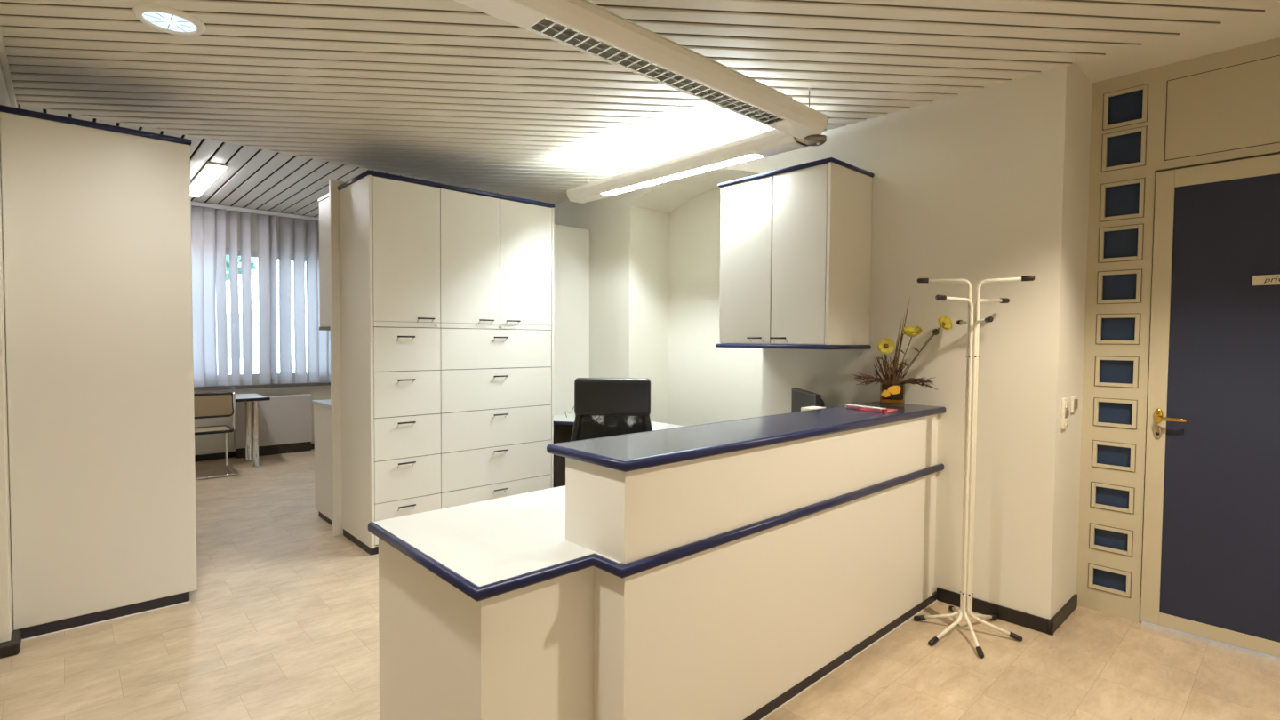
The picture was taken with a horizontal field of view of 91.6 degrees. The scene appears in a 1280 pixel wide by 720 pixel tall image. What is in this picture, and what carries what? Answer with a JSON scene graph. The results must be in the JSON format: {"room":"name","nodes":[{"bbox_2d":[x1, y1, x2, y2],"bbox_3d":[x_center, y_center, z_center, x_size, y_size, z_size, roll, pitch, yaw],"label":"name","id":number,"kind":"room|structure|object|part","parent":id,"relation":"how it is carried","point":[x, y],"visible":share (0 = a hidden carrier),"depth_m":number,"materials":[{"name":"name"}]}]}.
{"room":"lobby","nodes":[
{"label":"lobby","id":0,"kind":"room"},
{"bbox_2d":[0,62,19,642],"bbox_3d":[-3.359,-0.201,2.235,1.500,3.000,9.390,-1,3,-43],"label":"wall","id":1,"kind":"structure","parent":0,"point":[6,614],"depth_m":2.71,"materials":[{"name":"beige paint"}]},
{"bbox_2d":[0,25,16,107],"bbox_3d":[-1.591,-1.335,1.412,0.022,0.040,5.550,-1,3,-43],"label":"trim","id":2,"kind":"structure","parent":1,"relation":"attached to","point":[4,60],"depth_m":2.99,"materials":[{"name":"beige metal"}]},
{"bbox_2d":[0,630,21,658],"bbox_3d":[-2.841,1.259,2.712,0.198,0.058,0.162,-1,3,-43],"label":"baseboard","id":3,"kind":"structure","parent":1,"relation":"attached to","point":[12,647],"depth_m":2.71,"materials":[{"name":"plastic"}]},
{"bbox_2d":[193,209,330,455],"bbox_3d":[-4.583,-0.381,7.354,3.649,3.000,0.200,-1,3,-43],"label":"wall","id":4,"kind":"structure","parent":0,"point":[209,444],"depth_m":7.20,"materials":[{"name":"beige paint"}]},
{"bbox_2d":[194,443,314,461],"bbox_3d":[-4.523,1.086,7.326,3.649,0.070,0.012,-1,3,-43],"label":"baseboard","id":5,"kind":"structure","parent":4,"relation":"attached to","point":[231,454],"depth_m":7.04,"materials":[{"name":"plastic"}]},
{"bbox_2d":[193,248,330,391],"bbox_3d":[-4.433,-0.478,7.374,2.600,1.605,0.230,-1,3,-43],"label":"window","id":6,"kind":"structure","parent":4,"relation":"in","point":[253,254],"depth_m":7.31,"materials":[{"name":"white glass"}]},
{"bbox_2d":[191,200,330,386],"bbox_3d":[-4.443,-0.722,7.157,2.797,2.006,0.118,-1,3,-43],"label":"vertical blind","id":7,"kind":"object","parent":6,"relation":"attached to","point":[208,220],"visible":0.44,"depth_m":7.21,"materials":[{"name":"white fabric"}]},
{"bbox_3d":[-4.435,-1.704,7.124,2.800,0.042,0.050,-1,3,-43],"label":"head rail","id":8,"kind":"part","parent":7,"relation":"part of","materials":[{"name":"metal"}]},
{"bbox_3d":[-4.418,0.307,7.378,2.600,0.035,0.170,-1,3,-43],"label":"sill","id":9,"kind":"part","parent":6,"relation":"part of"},
{"bbox_3d":[-4.490,-0.523,7.435,2.000,1.520,0.060,-1,3,-43],"label":"frame","id":10,"kind":"part","parent":6,"relation":"part of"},
{"bbox_2d":[18,104,516,217],"bbox_3d":[-3.328,-1.736,5.960,3.649,0.100,3.470,-1,3,-43],"label":"ceiling","id":11,"kind":"structure","parent":0,"point":[257,179],"depth_m":5.64,"materials":[{"name":"grey metal"}]},
{"bbox_2d":[190,160,228,196],"bbox_3d":[-4.086,-1.675,5.821,0.145,0.035,1.530,-1,3,-43],"label":"recessed light","id":12,"kind":"object","parent":11,"relation":"in","point":[208,174],"visible":0.84,"depth_m":5.63,"materials":[{"name":"white plastic"}]},
{"bbox_2d":[0,0,1279,203],"bbox_3d":[-0.250,-1.410,2.646,3.629,0.068,5.550,-1,3,-43],"label":"ceiling","id":13,"kind":"structure","parent":0,"point":[451,92],"depth_m":2.94,"materials":[{"name":"beige metal"}]},
{"bbox_2d":[132,4,206,36],"bbox_3d":[-1.914,-1.383,2.534,0.238,0.028,0.238,-1,3,-43],"label":"recessed light","id":14,"kind":"object","parent":13,"relation":"in","point":[167,20],"visible":1,"depth_m":2.53,"materials":[{"name":"white glass"}]},
{"bbox_2d":[453,0,828,145],"bbox_3d":[0.180,-1.235,2.554,2.090,0.277,0.194,-1,3,-43],"label":"lamp","id":15,"kind":"object","parent":13,"relation":"hanging from","point":[583,26],"visible":1,"depth_m":2.38,"materials":[{"name":"white metal"}]},
{"bbox_2d":[566,128,808,203],"bbox_3d":[0.191,-1.305,4.059,0.194,0.239,2.000,-1,3,-43],"label":"lamp","id":16,"kind":"object","parent":13,"relation":"hanging from","point":[772,142],"visible":0.94,"depth_m":3.84,"materials":[{"name":"white metal"}]},
{"bbox_2d":[0,448,1279,719],"bbox_3d":[-1.778,1.291,3.756,5.835,0.060,9.390,-1,3,-43],"label":"floor","id":17,"kind":"structure","parent":0,"point":[280,621],"depth_m":2.72,"materials":[{"name":"laminate"}]},
{"bbox_2d":[0,104,197,640],"bbox_3d":[-2.786,0.063,3.240,0.693,2.414,0.606,-1,3,-43],"label":"tall cabinet","id":18,"kind":"object","parent":17,"relation":"on","point":[97,216],"visible":0.98,"depth_m":2.99,"materials":[{"name":"beige laminate"}]},
{"bbox_2d":[193,392,236,479],"bbox_3d":[-4.364,0.736,6.223,0.475,0.846,0.490,-1,3,-43],"label":"chair","id":19,"kind":"object","parent":17,"relation":"on","point":[218,404],"visible":0.56,"depth_m":6.12,"materials":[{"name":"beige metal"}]},
{"bbox_3d":[-4.370,0.706,6.230,0.430,0.015,0.415,-1,3,-43],"label":"seat","id":20,"kind":"part","parent":19,"relation":"part of","materials":[{"name":"fabric"}]},
{"bbox_3d":[-4.211,0.443,6.050,0.420,0.205,0.016,-1,3,-43],"label":"backrest","id":21,"kind":"part","parent":19,"relation":"part of","materials":[{"name":"fabric"}]},
{"bbox_2d":[235,392,270,467],"bbox_3d":[-4.786,0.777,6.428,1.556,0.743,0.655,-1,3,-43],"label":"table","id":22,"kind":"object","parent":17,"relation":"on","point":[251,420],"visible":0.49,"depth_m":6.66,"materials":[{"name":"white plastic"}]},
{"bbox_3d":[-4.406,0.777,6.993,0.090,0.712,0.090,-1,3,-43],"label":"leg","id":23,"kind":"part","parent":22,"relation":"part of","materials":[{"name":"silver metal"}]},
{"bbox_3d":[-4.119,0.790,6.660,0.090,0.712,0.090,-1,3,-43],"label":"leg","id":24,"kind":"part","parent":22,"relation":"part of","materials":[{"name":"silver metal"}]},
{"bbox_2d":[233,393,311,458],"bbox_3d":[-4.349,0.772,7.388,0.800,0.695,0.109,-1,3,-43],"label":"radiator","id":25,"kind":"object","parent":17,"relation":"on","point":[284,420],"visible":0.68,"depth_m":7.38,"materials":[{"name":"grey metal"}]},
{"bbox_3d":[-4.346,0.437,7.377,0.800,0.023,0.109,-1,3,-43],"label":"plate","id":26,"kind":"part","parent":25,"relation":"part of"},
{"bbox_2d":[312,399,332,525],"bbox_3d":[-1.836,0.764,5.117,1.405,0.903,0.640,-1,3,-43],"label":"base cabinet","id":27,"kind":"object","parent":17,"relation":"on","point":[322,408],"visible":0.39,"depth_m":4.71,"materials":[{"name":"beige laminate"}]},
{"bbox_2d":[312,399,330,408],"bbox_3d":[-1.832,0.326,5.103,1.405,0.028,0.640,-1,3,-43],"label":"countertop","id":28,"kind":"structure","parent":27,"relation":"on","point":[326,403],"depth_m":4.73,"materials":[{"name":"laminate"}]},
{"bbox_2d":[328,179,346,535],"bbox_3d":[-1.617,-0.016,4.825,1.453,2.485,0.036,-1,3,-43],"label":"wall","id":29,"kind":"structure","parent":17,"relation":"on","point":[333,192],"depth_m":4.34,"materials":[{"name":"paint"}]},
{"bbox_2d":[318,192,330,330],"bbox_3d":[-1.757,-0.723,4.997,1.402,0.987,0.445,-1,3,-43],"label":"upper cabinet","id":30,"kind":"object","parent":29,"relation":"attached to","point":[324,201],"depth_m":4.59,"materials":[{"name":"beige laminate"}]},
{"bbox_2d":[339,175,440,555],"bbox_3d":[-1.716,0.036,4.289,0.469,2.415,0.615,-1,3,-43],"label":"filing cabinet","id":31,"kind":"object","parent":17,"relation":"on","point":[389,229],"visible":0.97,"depth_m":4.09,"materials":[{"name":"beige laminate"}]},
{"bbox_3d":[-1.534,0.142,4.070,0.115,0.034,0.040,-1,3,-43],"label":"handle","id":32,"kind":"part","parent":31,"relation":"part of","materials":[{"name":"brown metal"}]},
{"bbox_3d":[-1.532,-0.141,4.061,0.115,0.034,0.040,-1,3,-43],"label":"handle","id":33,"kind":"part","parent":31,"relation":"part of","materials":[{"name":"brown metal"}]},
{"bbox_3d":[-1.526,-0.706,4.079,0.445,0.908,0.018,-1,3,-43],"label":"door","id":34,"kind":"part","parent":31,"relation":"part of","materials":[{"name":"beige laminate"}]},
{"bbox_3d":[-1.540,0.973,4.098,0.115,0.034,0.040,-1,3,-43],"label":"handle","id":35,"kind":"part","parent":31,"relation":"part of","materials":[{"name":"brown metal"}]},
{"bbox_3d":[-1.538,0.688,4.088,0.115,0.034,0.040,-1,3,-43],"label":"handle","id":36,"kind":"part","parent":31,"relation":"part of","materials":[{"name":"brown metal"}]},
{"bbox_3d":[-1.536,0.422,4.080,0.115,0.034,0.040,-1,3,-43],"label":"handle","id":37,"kind":"part","parent":31,"relation":"part of","materials":[{"name":"brown metal"}]},
{"bbox_3d":[-1.529,-0.233,4.095,0.445,0.034,0.018,-1,3,-43],"label":"lock rail","id":38,"kind":"part","parent":31,"relation":"part of","materials":[{"name":"beige laminate"}]},
{"bbox_3d":[-1.533,0.221,4.110,0.445,0.293,0.018,-1,3,-43],"label":"drawer","id":39,"kind":"part","parent":31,"relation":"part of","materials":[{"name":"beige laminate"}]},
{"bbox_3d":[-1.530,-0.070,4.100,0.445,0.283,0.018,-1,3,-43],"label":"drawer","id":40,"kind":"part","parent":31,"relation":"part of","materials":[{"name":"beige laminate"}]},
{"bbox_3d":[-1.539,1.052,4.138,0.445,0.262,0.018,-1,3,-43],"label":"drawer","id":41,"kind":"part","parent":31,"relation":"part of","materials":[{"name":"beige laminate"}]},
{"bbox_3d":[-1.537,0.783,4.129,0.445,0.269,0.018,-1,3,-43],"label":"drawer","id":42,"kind":"part","parent":31,"relation":"part of","materials":[{"name":"beige laminate"}]},
{"bbox_3d":[-1.535,0.508,4.120,0.445,0.273,0.018,-1,3,-43],"label":"drawer","id":43,"kind":"part","parent":31,"relation":"part of","materials":[{"name":"beige laminate"}]},
{"bbox_3d":[-1.431,-0.265,4.149,0.115,0.034,0.040,-1,3,-43],"label":"handle","id":44,"kind":"part","parent":31,"relation":"part of","materials":[{"name":"brown metal"}]},
{"bbox_2d":[440,188,553,508],"bbox_3d":[-1.202,0.024,4.763,0.929,2.415,0.615,-1,3,-43],"label":"filing cabinet","id":45,"kind":"object","parent":17,"relation":"on","point":[497,255],"visible":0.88,"depth_m":4.52,"materials":[{"name":"beige laminate"}]},
{"bbox_2d":[337,169,554,207],"bbox_3d":[-1.378,-1.195,4.574,1.414,0.032,0.582,-1,3,-43],"label":"board","id":46,"kind":"object","parent":45,"relation":"on","point":[374,173],"visible":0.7,"depth_m":4.24,"materials":[{"name":"blue laminate"}]},
{"bbox_3d":[-1.194,-0.713,4.386,0.451,0.908,0.018,-1,3,-43],"label":"door","id":47,"kind":"part","parent":45,"relation":"part of","materials":[{"name":"beige laminate"}]},
{"bbox_3d":[-1.103,-0.273,4.451,0.115,0.034,0.040,-1,3,-43],"label":"handle","id":48,"kind":"part","parent":45,"relation":"part of","materials":[{"name":"brown metal"}]},
{"bbox_3d":[-1.030,-0.245,4.555,0.905,0.034,0.018,-1,3,-43],"label":"lock rail","id":49,"kind":"part","parent":45,"relation":"part of","materials":[{"name":"beige laminate"}]},
{"bbox_3d":[-1.040,1.041,4.598,0.905,0.262,0.018,-1,3,-43],"label":"drawer","id":50,"kind":"part","parent":45,"relation":"part of","materials":[{"name":"beige laminate"}]},
{"bbox_3d":[-1.038,0.771,4.589,0.905,0.269,0.018,-1,3,-43],"label":"drawer","id":51,"kind":"part","parent":45,"relation":"part of","materials":[{"name":"beige laminate"}]},
{"bbox_3d":[-1.036,0.496,4.580,0.905,0.273,0.018,-1,3,-43],"label":"drawer","id":52,"kind":"part","parent":45,"relation":"part of","materials":[{"name":"beige laminate"}]},
{"bbox_3d":[-1.034,0.210,4.571,0.905,0.293,0.018,-1,3,-43],"label":"drawer","id":53,"kind":"part","parent":45,"relation":"part of","materials":[{"name":"beige laminate"}]},
{"bbox_3d":[-1.032,-0.082,4.561,0.905,0.283,0.018,-1,3,-43],"label":"drawer","id":54,"kind":"part","parent":45,"relation":"part of","materials":[{"name":"beige laminate"}]},
{"bbox_3d":[-1.028,0.962,4.571,0.115,0.034,0.040,-1,3,-43],"label":"handle","id":55,"kind":"part","parent":45,"relation":"part of","materials":[{"name":"brown metal"}]},
{"bbox_3d":[-1.026,0.676,4.561,0.115,0.034,0.040,-1,3,-43],"label":"handle","id":56,"kind":"part","parent":45,"relation":"part of","materials":[{"name":"brown metal"}]},
{"bbox_3d":[-1.024,0.410,4.552,0.115,0.034,0.040,-1,3,-43],"label":"handle","id":57,"kind":"part","parent":45,"relation":"part of","materials":[{"name":"brown metal"}]},
{"bbox_3d":[-1.021,0.130,4.543,0.115,0.034,0.040,-1,3,-43],"label":"handle","id":58,"kind":"part","parent":45,"relation":"part of","materials":[{"name":"brown metal"}]},
{"bbox_3d":[-0.943,-0.277,4.599,0.115,0.034,0.040,-1,3,-43],"label":"handle","id":59,"kind":"part","parent":45,"relation":"part of","materials":[{"name":"brown metal"}]},
{"bbox_3d":[-0.860,-0.721,4.694,0.450,0.908,0.018,-1,3,-43],"label":"door","id":60,"kind":"part","parent":45,"relation":"part of","materials":[{"name":"beige laminate"}]},
{"bbox_2d":[553,224,589,415],"bbox_3d":[-0.852,0.023,5.550,0.621,2.370,0.495,-1,3,-43],"label":"tall cabinet","id":61,"kind":"object","parent":17,"relation":"on","point":[571,244],"visible":0.27,"depth_m":5.42,"materials":[{"name":"beige laminate"}]},
{"bbox_2d":[570,377,652,441],"bbox_3d":[-0.165,0.681,4.120,0.640,1.160,0.647,0,2,1],"label":"office chair","id":62,"kind":"object","parent":17,"relation":"on","point":[613,399],"visible":0.31,"depth_m":3.79,"materials":[{"name":"black leather"}]},
{"bbox_3d":[-0.169,0.547,3.889,0.521,0.541,0.144,0,2,1],"label":"frame","id":63,"kind":"part","parent":62,"relation":"part of","materials":[{"name":"black plastic"}]},
{"bbox_2d":[553,413,685,487],"bbox_3d":[-0.243,0.863,4.930,0.598,0.742,1.282,-1,3,-43],"label":"desk","id":64,"kind":"object","parent":17,"relation":"on","point":[563,426],"visible":0.09,"depth_m":5.03,"materials":[{"name":"white laminate"}]},
{"bbox_2d":[368,401,945,719],"bbox_3d":[0.334,0.785,2.772,2.676,1.050,0.928,-1,3,-43],"label":"reception desk","id":65,"kind":"object","parent":17,"relation":"on","point":[723,570],"depth_m":2.07,"materials":[{"name":"beige laminate"}]},
{"bbox_2d":[373,463,937,586],"bbox_3d":[0.328,0.582,2.785,2.659,0.032,0.890,-1,3,-43],"label":"countertop","id":66,"kind":"structure","parent":65,"relation":"on","point":[484,542],"depth_m":2.07,"materials":[{"name":"white laminate"}]},
{"bbox_3d":[0.482,0.596,2.430,2.829,0.035,0.756,0,2,-24],"label":"edge rail","id":67,"kind":"part","parent":65,"relation":"part of","materials":[{"name":"plastic"}]},
{"bbox_2d":[546,401,945,471],"bbox_3d":[0.663,0.281,2.692,2.283,0.032,0.394,-1,3,-43],"label":"countertop","id":68,"kind":"structure","parent":65,"relation":"on","point":[626,452],"depth_m":2.27,"materials":[{"name":"blue laminate"}]},
{"bbox_2d":[791,387,824,412],"bbox_3d":[0.999,0.361,3.651,0.200,0.360,0.485,0,2,-13],"label":"monitor","id":69,"kind":"object","parent":65,"relation":"on","point":[800,398],"visible":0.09,"depth_m":3.63,"materials":[{"name":"black plastic"}]},
{"bbox_2d":[800,406,825,411],"bbox_3d":[0.904,0.400,3.248,0.120,0.308,0.080,-1,3,-43],"label":"paper","id":70,"kind":"object","parent":65,"relation":"on","point":[808,408],"visible":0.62,"depth_m":3.22,"materials":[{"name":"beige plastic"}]},
{"bbox_2d":[845,403,887,411],"bbox_3d":[1.142,0.242,3.145,0.038,0.016,0.240,-1,2,-30],"label":"brochures","id":71,"kind":"object","parent":65,"relation":"on","point":[855,406],"visible":1,"depth_m":3.13,"materials":[{"name":"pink paper"}]},
{"bbox_2d":[859,408,896,412],"bbox_3d":[1.201,0.252,3.143,0.138,0.003,0.171,2,3,42],"label":"leaflet","id":72,"kind":"object","parent":65,"relation":"on","point":[888,410],"visible":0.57,"depth_m":3.12,"materials":[{"name":"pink paper"}]},
{"bbox_2d":[880,378,904,406],"bbox_3d":[1.379,0.176,3.398,0.123,0.140,0.124,1,2,22],"label":"glass vase","id":73,"kind":"object","parent":65,"relation":"on","point":[891,394],"visible":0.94,"depth_m":3.35,"materials":[{"name":"glass"}]},
{"bbox_2d":[856,379,881,384],"bbox_3d":[1.263,0.123,3.417,0.173,0.030,0.015,1,2,6],"label":"dry twig","id":74,"kind":"object","parent":73,"relation":"in","point":[873,380],"visible":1,"depth_m":3.42,"materials":[{"name":"plant"}]},
{"bbox_2d":[855,373,882,383],"bbox_3d":[1.264,0.102,3.419,0.165,0.057,0.015,1,2,20],"label":"dry twig","id":75,"kind":"object","parent":73,"relation":"in","point":[862,373],"visible":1,"depth_m":3.42,"materials":[{"name":"plant"}]},
{"bbox_2d":[877,337,895,382],"bbox_3d":[1.332,0.003,3.372,0.088,0.252,0.042,1,2,24],"label":"flower","id":76,"kind":"object","parent":73,"relation":"in","point":[886,345],"visible":1,"depth_m":3.37,"materials":[{"name":"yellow plant"}]},
{"bbox_3d":[1.335,0.027,3.382,0.085,0.205,0.019,1,2,16],"label":"stem","id":77,"kind":"part","parent":76,"relation":"part of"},
{"bbox_2d":[887,359,890,383],"bbox_3d":[1.351,0.062,3.373,0.014,0.135,0.028,0,2,-8],"label":"dry twig","id":78,"kind":"object","parent":73,"relation":"in","point":[888,359],"visible":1,"depth_m":3.37,"materials":[{"name":"plant"}]},
{"bbox_2d":[890,318,902,383],"bbox_3d":[1.390,-0.051,3.375,0.051,0.362,0.011,1,2,28],"label":"grass blade","id":79,"kind":"object","parent":73,"relation":"in","point":[892,380],"visible":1,"depth_m":3.38,"materials":[{"name":"plant"}]},
{"bbox_2d":[896,314,904,373],"bbox_3d":[1.409,-0.067,3.382,0.051,0.392,0.011,1,2,29],"label":"grass blade","id":80,"kind":"object","parent":73,"relation":"in","point":[904,315],"visible":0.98,"depth_m":3.38,"materials":[{"name":"plant"}]},
{"bbox_2d":[897,359,906,383],"bbox_3d":[1.422,0.063,3.373,0.057,0.136,0.009,0,2,-18],"label":"dry twig","id":81,"kind":"object","parent":73,"relation":"in","point":[906,359],"visible":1,"depth_m":3.37,"materials":[{"name":"plant"}]},
{"bbox_2d":[896,297,910,370],"bbox_3d":[1.414,-0.106,3.374,0.084,0.473,0.012,1,2,26],"label":"grass blade","id":82,"kind":"object","parent":73,"relation":"in","point":[909,298],"visible":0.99,"depth_m":3.38,"materials":[{"name":"plant"}]},
{"bbox_2d":[896,325,921,374],"bbox_3d":[1.436,-0.028,3.345,0.096,0.318,0.149,-1,3,-43],"label":"flower","id":83,"kind":"object","parent":73,"relation":"in","point":[911,332],"visible":1,"depth_m":3.34,"materials":[{"name":"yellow plant"}]},
{"bbox_3d":[1.420,0.001,3.369,0.098,0.258,0.012,2,2,34],"label":"stem","id":84,"kind":"part","parent":83,"relation":"part of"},
{"bbox_2d":[899,378,923,385],"bbox_3d":[1.441,0.116,3.308,0.014,0.039,0.133,-1,2,-37],"label":"dry twig","id":85,"kind":"object","parent":73,"relation":"in","point":[913,380],"visible":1,"depth_m":3.29,"materials":[{"name":"plant"}]},
{"bbox_2d":[896,328,939,383],"bbox_3d":[1.492,-0.018,3.339,0.206,0.300,0.037,1,2,17],"label":"bud","id":86,"kind":"object","parent":73,"relation":"in","point":[933,332],"visible":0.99,"depth_m":3.32,"materials":[{"name":"plant"}]},
{"bbox_2d":[903,377,933,383],"bbox_3d":[1.467,0.115,3.306,0.015,0.041,0.178,-1,3,-43],"label":"dry twig","id":87,"kind":"object","parent":73,"relation":"in","point":[921,378],"visible":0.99,"depth_m":3.29,"materials":[{"name":"plant"}]},
{"bbox_2d":[901,381,936,389],"bbox_3d":[1.476,0.131,3.297,0.198,0.043,0.012,2,3,44],"label":"dry twig","id":88,"kind":"object","parent":73,"relation":"in","point":[925,381],"visible":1,"depth_m":3.28,"materials":[{"name":"plant"}]},
{"bbox_2d":[895,314,952,383],"bbox_3d":[1.500,-0.052,3.299,0.279,0.372,0.069,1,2,26],"label":"flower","id":89,"kind":"object","parent":73,"relation":"in","point":[945,323],"visible":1,"depth_m":3.26,"materials":[{"name":"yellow plant"}]},
{"bbox_3d":[1.491,-0.029,3.334,0.232,0.322,0.011,2,2,30],"label":"stem","id":90,"kind":"part","parent":89,"relation":"part of","materials":[{"name":"plant"}]},
{"bbox_2d":[913,275,1034,658],"bbox_3d":[1.569,0.457,2.972,0.546,1.710,0.415,-1,2,-28],"label":"coat stand","id":91,"kind":"object","parent":17,"relation":"on","point":[972,322],"visible":1,"depth_m":2.96,"materials":[{"name":"white metal"}]},
{"bbox_2d":[583,0,792,98],"bbox_3d":[0.158,-1.226,2.534,1.370,0.005,0.174,-1,3,-43],"label":"ceiling","id":92,"kind":"structure","parent":0,"point":[589,4],"depth_m":2.46,"materials":[{"name":"white metal"}]},
{"bbox_2d":[516,9,1279,619],"bbox_3d":[0.080,-0.284,5.510,0.700,3.000,9.240,-1,3,-43],"label":"wall","id":93,"kind":"structure","parent":0,"point":[991,182],"depth_m":3.28,"materials":[{"name":"beige paint"}]},
{"bbox_2d":[16,103,554,203],"bbox_3d":[-2.145,-1.577,4.681,3.649,0.235,0.018,-1,3,-43],"label":"trim","id":94,"kind":"structure","parent":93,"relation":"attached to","point":[48,108],"depth_m":4.21,"materials":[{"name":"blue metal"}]},
{"bbox_2d":[715,157,874,349],"bbox_3d":[0.904,-0.579,3.731,0.489,1.018,0.784,-1,3,-43],"label":"upper cabinet","id":95,"kind":"object","parent":93,"relation":"attached to","point":[796,240],"visible":1,"depth_m":3.51,"materials":[{"name":"beige laminate"}]},
{"bbox_3d":[0.633,-0.581,3.729,0.018,0.964,0.380,-1,3,-43],"label":"door","id":96,"kind":"part","parent":95,"relation":"part of","materials":[{"name":"beige laminate"}]},
{"bbox_3d":[0.679,-0.121,3.652,0.037,0.028,0.100,-1,3,-43],"label":"handle","id":97,"kind":"part","parent":95,"relation":"part of","materials":[{"name":"brown metal"}]},
{"bbox_3d":[0.791,-0.116,3.531,0.037,0.028,0.100,-1,3,-43],"label":"handle","id":98,"kind":"part","parent":95,"relation":"part of","materials":[{"name":"brown metal"}]},
{"bbox_3d":[0.883,-0.570,3.458,0.018,0.964,0.345,-1,3,-43],"label":"door","id":99,"kind":"part","parent":95,"relation":"part of","materials":[{"name":"beige laminate"}]},
{"bbox_2d":[936,587,1077,635],"bbox_3d":[1.958,1.269,3.323,0.470,0.070,0.541,-1,3,-43],"label":"baseboard","id":100,"kind":"structure","parent":93,"relation":"attached to","point":[1049,627],"depth_m":3.12,"materials":[{"name":"plastic"}]},
{"bbox_2d":[1060,397,1069,429],"bbox_3d":[2.071,0.259,3.026,0.074,0.148,0.019,-1,3,-43],"label":"light switch","id":101,"kind":"object","parent":93,"relation":"attached to","point":[1065,403],"visible":1,"depth_m":3.01,"materials":[{"name":"white plastic"}]},
{"bbox_2d":[1070,395,1078,412],"bbox_3d":[2.194,0.222,3.140,0.075,0.080,0.018,-1,3,-43],"label":"light switch","id":102,"kind":"object","parent":93,"relation":"attached to","point":[1074,399],"visible":1,"depth_m":3.12,"materials":[{"name":"white plastic"}]},
{"bbox_2d":[1076,66,1159,622],"bbox_3d":[2.442,-0.061,3.188,0.057,2.745,0.267,-1,3,-43],"label":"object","id":103,"kind":"structure","parent":93,"relation":"in","point":[1122,181],"depth_m":3.17,"materials":[{"name":"beige paint"}]},
{"bbox_3d":[2.440,1.135,3.225,0.006,0.105,0.156,-1,3,-43],"label":"pane","id":104,"kind":"part","parent":103,"relation":"part of","materials":[{"name":"glass"}]},
{"bbox_3d":[2.441,0.924,3.218,0.006,0.107,0.156,-1,3,-43],"label":"pane","id":105,"kind":"part","parent":103,"relation":"part of","materials":[{"name":"glass"}]},
{"bbox_3d":[2.443,0.706,3.211,0.006,0.109,0.156,-1,3,-43],"label":"pane","id":106,"kind":"part","parent":103,"relation":"part of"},
{"bbox_3d":[2.445,0.491,3.204,0.006,0.116,0.156,-1,3,-43],"label":"pane","id":107,"kind":"part","parent":103,"relation":"part of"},
{"bbox_3d":[2.446,0.271,3.196,0.006,0.123,0.156,-1,3,-43],"label":"pane","id":108,"kind":"part","parent":103,"relation":"part of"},
{"bbox_3d":[2.448,0.059,3.189,0.006,0.133,0.156,-1,3,-43],"label":"pane","id":109,"kind":"part","parent":103,"relation":"part of","materials":[{"name":"glass"}]},
{"bbox_3d":[2.450,-0.158,3.182,0.006,0.131,0.156,-1,3,-43],"label":"pane","id":110,"kind":"part","parent":103,"relation":"part of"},
{"bbox_3d":[2.451,-0.371,3.175,0.006,0.143,0.156,-1,3,-43],"label":"pane","id":111,"kind":"part","parent":103,"relation":"part of","materials":[{"name":"glass"}]},
{"bbox_3d":[2.453,-0.589,3.167,0.006,0.155,0.156,-1,3,-43],"label":"pane","id":112,"kind":"part","parent":103,"relation":"part of","materials":[{"name":"glass"}]},
{"bbox_3d":[2.454,-0.807,3.160,0.006,0.169,0.156,-1,3,-43],"label":"pane","id":113,"kind":"part","parent":103,"relation":"part of","materials":[{"name":"glass"}]},
{"bbox_3d":[2.456,-1.061,3.151,0.006,0.169,0.156,-1,3,-43],"label":"pane","id":114,"kind":"part","parent":103,"relation":"part of","materials":[{"name":"glass"}]},
{"bbox_3d":[2.458,-1.270,3.144,0.006,0.161,0.156,-1,3,-43],"label":"pane","id":115,"kind":"part","parent":103,"relation":"part of","materials":[{"name":"glass"}]},
{"bbox_2d":[1140,37,1279,657],"bbox_3d":[2.838,-0.042,2.710,0.122,2.745,0.973,-1,3,-43],"label":"door","id":116,"kind":"structure","parent":93,"relation":"in","point":[1211,550],"depth_m":2.89,"materials":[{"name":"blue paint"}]},
{"bbox_3d":[2.531,0.353,3.041,0.014,0.070,0.032,-1,3,-43],"label":"lock plate","id":117,"kind":"part","parent":116,"relation":"part of","materials":[{"name":"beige metal"}]},
{"bbox_3d":[2.548,0.275,2.987,0.060,0.072,0.134,-1,3,-43],"label":"handle","id":118,"kind":"part","parent":116,"relation":"part of","materials":[{"name":"gold metal"}]},
{"bbox_3d":[2.865,-0.042,2.735,0.050,2.745,0.973,-1,3,-43],"label":"frame","id":119,"kind":"part","parent":116,"relation":"part of","materials":[{"name":"beige paint"}]},
{"bbox_3d":[2.829,0.217,2.760,0.030,2.085,0.763,-1,3,-43],"label":"panel","id":120,"kind":"part","parent":116,"relation":"part of","materials":[{"name":"wood"}]},
{"bbox_3d":[2.835,-1.146,2.700,0.003,0.376,0.847,-1,3,-43],"label":"transom panel","id":121,"kind":"part","parent":116,"relation":"part of","materials":[{"name":"beige paint"}]},
{"bbox_2d":[1252,274,1279,285],"bbox_3d":[2.811,-0.354,2.736,0.009,0.044,0.167,-1,3,-43],"label":"door sign","id":122,"kind":"object","parent":116,"relation":"attached to","point":[1267,279],"visible":1,"depth_m":2.76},
{"label":"outside","id":123,"kind":"structure","parent":0,"visible":0},
{"bbox_3d":[-15.052,1.740,19.309,28.000,0.200,31.330,-1,3,-43],"label":"ground","id":124,"kind":"structure","parent":123,"visible":0},
{"bbox_2d":[225,255,257,280],"bbox_3d":[-8.753,-1.313,12.242,3.082,6.478,3.064,-1,3,-43],"label":"tree","id":125,"kind":"object","parent":124,"relation":"on","point":[227,256],"visible":0.02,"depth_m":12.31,"materials":[{"name":"green plant"}]},
{"bbox_2d":[216,257,307,374],"bbox_3d":[-17.444,-3.313,23.249,18.800,9.600,6.800,-1,3,-43],"label":"house","id":126,"kind":"structure","parent":124,"relation":"on","point":[254,272],"depth_m":22.48,"materials":[{"name":"white"}]}
]}

